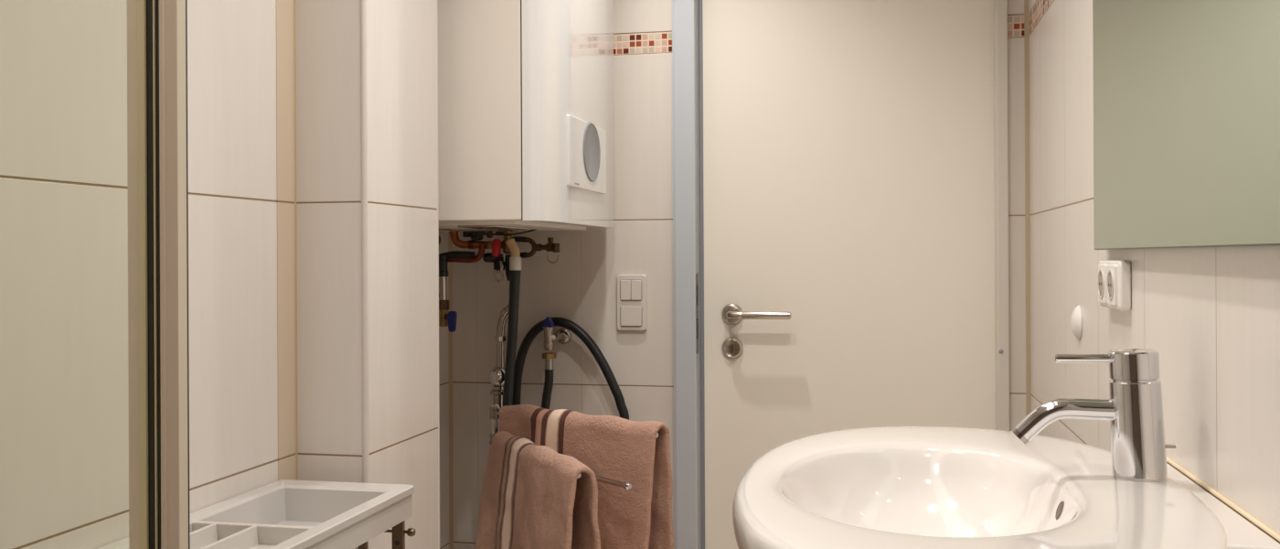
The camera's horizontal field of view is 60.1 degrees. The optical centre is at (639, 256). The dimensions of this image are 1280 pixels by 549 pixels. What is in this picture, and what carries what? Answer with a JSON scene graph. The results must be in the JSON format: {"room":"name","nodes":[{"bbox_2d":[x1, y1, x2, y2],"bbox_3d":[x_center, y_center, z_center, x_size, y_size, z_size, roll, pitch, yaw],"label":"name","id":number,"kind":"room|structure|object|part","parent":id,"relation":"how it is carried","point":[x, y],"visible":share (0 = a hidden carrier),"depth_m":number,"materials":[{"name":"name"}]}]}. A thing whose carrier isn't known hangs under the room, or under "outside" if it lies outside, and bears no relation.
{"room":"bathroom","nodes":[
{"label":"bathroom","id":0,"kind":"room"},
{"bbox_2d":[0,0,277,548],"bbox_3d":[-0.917,-0.005,0.637,0.240,2.140,2.360,0,0,12],"label":"wall","id":1,"kind":"structure","parent":0,"point":[64,371],"depth_m":1.33,"materials":[{"name":"beige tile"}]},
{"bbox_2d":[276,0,295,479],"bbox_3d":[-0.556,-0.007,1.740,0.001,2.140,0.052,0,0,12],"label":"trim","id":2,"kind":"structure","parent":1,"relation":"attached to","point":[284,8],"depth_m":1.74,"materials":[{"name":"beige tile"}]},
{"bbox_2d":[293,0,298,479],"bbox_3d":[-0.550,-0.007,1.763,0.004,2.140,0.004,0,0,12],"label":"trim","id":3,"kind":"structure","parent":1,"relation":"attached to","point":[294,72],"depth_m":1.76,"materials":[{"name":"beige plastic"}]},
{"bbox_2d":[360,0,369,548],"bbox_3d":[-0.434,-0.008,1.744,0.011,2.140,0.011,0,0,12],"label":"trim","id":4,"kind":"structure","parent":1,"relation":"attached to","point":[363,3],"depth_m":1.74,"materials":[{"name":"white plastic"}]},
{"bbox_2d":[295,0,438,548],"bbox_3d":[-0.578,-0.007,1.925,0.360,2.140,0.302,0,0,12],"label":"wall pier","id":5,"kind":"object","parent":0,"point":[401,34],"visible":0.5,"depth_m":1.77,"materials":[{"name":"beige tile"}]},
{"bbox_2d":[436,0,439,548],"bbox_3d":[-0.375,-0.008,2.033,0.010,2.140,0.010,0,0,12],"label":"trim","id":6,"kind":"structure","parent":5,"relation":"attached to","point":[436,0],"depth_m":2.03,"materials":[{"name":"white plastic"}]},
{"bbox_2d":[438,231,449,548],"bbox_3d":[-0.600,-0.007,2.441,0.101,2.140,0.696,0,0,12],"label":"wall niche","id":7,"kind":"object","parent":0,"point":[443,348],"depth_m":2.73,"materials":[{"name":"beige tile"}]},
{"bbox_2d":[438,255,457,331],"bbox_3d":[-0.466,0.087,2.615,0.087,0.180,0.031,0,0,28],"label":"valve","id":8,"kind":"object","parent":7,"relation":"attached to","point":[446,318],"visible":0.88,"depth_m":2.61,"materials":[{"name":"silver metal"}]},
{"bbox_3d":[-0.441,0.152,2.594,0.022,0.049,0.014,0,0,12],"label":"blue handle","id":9,"kind":"part","parent":8,"relation":"part of","materials":[{"name":"plastic"}]},
{"bbox_2d":[438,242,485,262],"bbox_3d":[-0.435,-0.008,2.630,0.141,0.047,0.019,0,0,12],"label":"copper pipe","id":10,"kind":"object","parent":7,"relation":"attached to","point":[454,256],"visible":0.87,"depth_m":2.62,"materials":[{"name":"orange metal"}]},
{"bbox_2d":[437,0,614,234],"bbox_3d":[-0.332,-0.453,2.378,0.450,0.811,0.578,0,0,12],"label":"boiler","id":11,"kind":"object","parent":7,"relation":"attached to","point":[526,87],"visible":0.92,"depth_m":2.09,"materials":[{"name":"white metal"}]},
{"bbox_2d":[448,231,488,248],"bbox_3d":[-0.406,-0.045,2.644,0.105,0.055,0.022,0,0,12],"label":"copper pipe","id":12,"kind":"object","parent":11,"relation":"attached to","point":[464,244],"visible":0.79,"depth_m":2.64,"materials":[{"name":"orange metal"}]},
{"bbox_2d":[463,231,492,240],"bbox_3d":[-0.386,-0.055,2.640,0.073,0.034,0.044,0,0,12],"label":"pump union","id":13,"kind":"object","parent":11,"relation":"attached to","point":[474,236],"visible":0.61,"depth_m":2.63,"materials":[{"name":"black metal"}]},
{"bbox_2d":[487,231,512,256],"bbox_3d":[-0.333,-0.034,2.620,0.060,0.069,0.049,0,0,12],"label":"tap","id":14,"kind":"object","parent":11,"relation":"attached to","point":[496,244],"visible":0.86,"depth_m":2.61,"materials":[{"name":"gold metal"}]},
{"bbox_3d":[-0.338,-0.020,2.608,0.021,0.042,0.023,0,0,12],"label":"red handle","id":15,"kind":"part","parent":14,"relation":"part of","materials":[{"name":"plastic"}]},
{"bbox_2d":[482,252,511,281],"bbox_3d":[-0.335,0.026,2.624,0.076,0.070,0.038,0,0,12],"label":"valve","id":16,"kind":"object","parent":14,"relation":"attached to","point":[499,264],"visible":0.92,"depth_m":2.62,"materials":[{"name":"black metal"}]},
{"bbox_3d":[-0.327,0.023,2.608,0.011,0.026,0.010,0,0,12],"label":"pull rod","id":17,"kind":"part","parent":16,"relation":"part of","materials":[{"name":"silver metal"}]},
{"bbox_2d":[512,235,536,257],"bbox_3d":[-0.273,-0.022,2.616,0.060,0.052,0.014,0,0,12],"label":"return bend","id":18,"kind":"object","parent":14,"relation":"attached to","point":[520,239],"visible":0.76,"depth_m":2.61,"materials":[{"name":"gold metal"}]},
{"bbox_2d":[534,236,559,263],"bbox_3d":[-0.217,-0.014,2.602,0.058,0.061,0.022,0,0,12],"label":"filling cock","id":19,"kind":"object","parent":18,"relation":"attached to","point":[550,246],"visible":1,"depth_m":2.60,"materials":[{"name":"gold metal"}]},
{"bbox_2d":[502,238,521,405],"bbox_3d":[-0.299,0.508,2.607,0.047,1.102,0.067,0,0,0],"label":"hose","id":20,"kind":"object","parent":11,"relation":"attached to","point":[515,261],"visible":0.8,"depth_m":2.58,"materials":[{"name":"rubber"}]},
{"bbox_3d":[-0.352,-0.065,2.387,0.350,0.010,0.520,0,0,12],"label":"underside plate","id":21,"kind":"part","parent":11,"relation":"part of","materials":[{"name":"white metal"}]},
{"bbox_3d":[-0.112,-0.212,2.355,0.008,0.143,0.302,0,0,12],"label":"control panel","id":22,"kind":"part","parent":11,"relation":"part of","materials":[{"name":"white plastic"}]},
{"bbox_2d":[452,0,1025,548],"bbox_3d":[0.210,-0.011,2.684,1.583,2.140,0.120,0,0,12],"label":"wall","id":23,"kind":"structure","parent":0,"point":[580,287],"depth_m":2.68,"materials":[{"name":"beige tile"}]},
{"bbox_2d":[448,231,453,548],"bbox_3d":[-0.475,-0.008,2.765,0.008,2.140,0.008,0,0,12],"label":"trim","id":24,"kind":"structure","parent":23,"relation":"attached to","point":[450,242],"depth_m":2.77,"materials":[{"name":"beige plastic"}]},
{"bbox_2d":[541,316,571,369],"bbox_3d":[-0.203,0.206,2.662,0.040,0.126,0.100,0,0,19],"label":"angle valve","id":25,"kind":"object","parent":23,"relation":"attached to","point":[563,336],"visible":1,"depth_m":2.62,"materials":[{"name":"silver metal"}]},
{"bbox_2d":[541,369,553,408],"bbox_3d":[-0.221,0.663,2.634,0.036,0.790,0.021,0,0,12],"label":"supply hose","id":26,"kind":"object","parent":25,"relation":"hanging from","point":[549,373],"visible":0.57,"depth_m":2.62,"materials":[{"name":"black rubber"}]},
{"bbox_2d":[616,274,647,330],"bbox_3d":[-0.020,0.111,2.664,0.074,0.135,0.014,0,0,12],"label":"light switch","id":27,"kind":"object","parent":23,"relation":"attached to","point":[631,289],"visible":1,"depth_m":2.66,"materials":[{"name":"white plastic"}]},
{"bbox_2d":[672,0,1009,548],"bbox_3d":[0.462,0.118,2.601,0.763,1.880,0.120,0,0,12],"label":"door","id":28,"kind":"structure","parent":23,"relation":"in","point":[840,167],"depth_m":2.61,"materials":[{"name":"beige paint"}]},
{"bbox_3d":[0.136,0.135,2.635,0.002,0.192,0.024,0,0,12],"label":"strike plate","id":29,"kind":"part","parent":28,"relation":"part of","materials":[{"name":"silver metal"}]},
{"bbox_3d":[0.219,0.138,2.648,0.051,0.051,0.020,0,0,12],"label":"handle","id":30,"kind":"part","parent":28,"relation":"part of","materials":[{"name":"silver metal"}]},
{"bbox_3d":[0.225,0.138,2.616,0.044,0.018,0.050,0,0,12],"label":"lever","id":31,"kind":"part","parent":28,"relation":"part of","materials":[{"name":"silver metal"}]},
{"bbox_2d":[1024,0,1031,415],"bbox_3d":[0.868,-0.014,2.476,0.009,2.140,0.009,0,0,12],"label":"trim","id":32,"kind":"structure","parent":23,"relation":"attached to","point":[1026,2],"depth_m":2.48,"materials":[{"name":"plastic"}]},
{"bbox_2d":[1028,0,1279,543],"bbox_3d":[0.563,-0.013,0.829,0.113,2.140,3.358,0,0,12],"label":"wall","id":33,"kind":"structure","parent":0,"point":[1211,314],"depth_m":1.41,"materials":[{"name":"beige tile"}]},
{"bbox_2d":[732,426,1279,548],"bbox_3d":[0.347,0.352,1.169,0.484,0.232,0.799,0,0,12],"label":"washbasin","id":34,"kind":"object","parent":33,"relation":"attached to","point":[878,486],"visible":0.98,"depth_m":1.25,"materials":[{"name":"white ceramic"}]},
{"bbox_2d":[1011,348,1175,480],"bbox_3d":[0.489,0.169,1.193,0.169,0.137,0.055,0,0,12],"label":"mixer tap","id":35,"kind":"object","parent":34,"relation":"on","point":[1134,408],"visible":1,"depth_m":1.17,"materials":[{"name":"silver metal"}]},
{"bbox_3d":[0.466,0.178,1.198,0.116,0.049,0.022,0,0,12],"label":"spout","id":36,"kind":"part","parent":35,"relation":"part of","materials":[{"name":"silver metal"}]},
{"bbox_3d":[0.481,0.110,1.194,0.063,0.010,0.009,0,0,12],"label":"lever rod","id":37,"kind":"part","parent":35,"relation":"part of","materials":[{"name":"silver metal"}]},
{"bbox_3d":[0.565,0.204,1.188,0.018,0.004,0.004,0,0,12],"label":"drain lift rod","id":38,"kind":"part","parent":35,"relation":"part of","materials":[{"name":"silver metal"}]},
{"bbox_2d":[1097,259,1130,310],"bbox_3d":[0.664,0.039,1.557,0.021,0.068,0.147,0,0,12],"label":"wall socket","id":39,"kind":"object","parent":33,"relation":"attached to","point":[1114,280],"visible":1,"depth_m":1.50,"materials":[{"name":"white plastic"}]},
{"bbox_2d":[1092,0,1279,249],"bbox_3d":[0.570,-0.407,1.126,0.020,0.796,1.046,0,0,12],"label":"wall mirror","id":40,"kind":"object","parent":33,"relation":"attached to","point":[1187,92],"visible":1,"depth_m":1.14,"materials":[{"name":"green mirror"}]},
{"bbox_3d":[-0.121,1.111,1.076,1.700,0.100,3.750,0,0,12],"label":"floor","id":41,"kind":"structure","parent":0,"visible":0},
{"bbox_2d":[127,0,190,548],"bbox_3d":[-0.530,0.073,0.932,0.389,1.980,0.060,0,0,12],"label":"frame","id":42,"kind":"object","parent":41,"relation":"on","point":[157,166],"visible":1,"depth_m":0.90,"materials":[{"name":"metal"}]},
{"bbox_2d":[96,479,415,548],"bbox_3d":[-0.503,0.704,1.418,0.230,0.717,0.563,0,0,12],"label":"trolley","id":43,"kind":"object","parent":41,"relation":"on","point":[282,513],"visible":0.99,"depth_m":1.56,"materials":[{"name":"grey plastic"}]},
{"bbox_3d":[-0.359,0.721,1.651,0.018,0.682,0.008,0,0,12],"label":"leg","id":44,"kind":"part","parent":43,"relation":"part of","materials":[{"name":"brown wood"}]},
{"bbox_2d":[488,304,508,407],"bbox_3d":[-0.327,0.586,2.620,0.064,0.952,0.051,0,0,36],"label":"drain pipe","id":45,"kind":"object","parent":41,"relation":"on","point":[496,376],"visible":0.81,"depth_m":2.61,"materials":[{"name":"silver metal"}]},
{"bbox_2d":[512,316,629,419],"bbox_3d":[-0.168,0.602,2.661,0.306,0.912,0.022,0,0,12],"label":"hose","id":46,"kind":"object","parent":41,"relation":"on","point":[535,330],"visible":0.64,"depth_m":2.65,"materials":[{"name":"black rubber"}]},
{"bbox_2d":[489,403,658,490],"bbox_3d":[-0.210,0.697,2.328,0.187,0.728,0.549,0,0,-41],"label":"towel rail","id":47,"kind":"object","parent":41,"relation":"on","point":[495,408],"visible":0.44,"depth_m":2.49,"materials":[{"name":"silver metal"}]},
{"bbox_3d":[-0.326,0.698,2.505,0.019,0.728,0.019,0,0,12],"label":"post","id":48,"kind":"part","parent":47,"relation":"part of","materials":[{"name":"silver metal"}]},
{"bbox_2d":[474,430,600,548],"bbox_3d":[-0.217,0.630,2.262,0.124,0.488,0.461,0,0,-32],"label":"hand towel","id":49,"kind":"object","parent":47,"relation":"hanging from","point":[533,496],"visible":1,"depth_m":2.20,"materials":[{"name":"pink fabric"}]},
{"bbox_2d":[498,404,673,548],"bbox_3d":[-0.125,0.579,2.333,0.115,0.509,0.472,0,0,-44],"label":"hand towel","id":50,"kind":"object","parent":47,"relation":"hanging from","point":[614,447],"visible":0.59,"depth_m":2.21,"materials":[{"name":"pink fabric"}]},
{"bbox_3d":[-0.173,0.444,2.320,0.016,0.016,0.482,0,0,-40],"label":"arm","id":51,"kind":"part","parent":47,"relation":"part of","materials":[{"name":"silver metal"}]}
]}

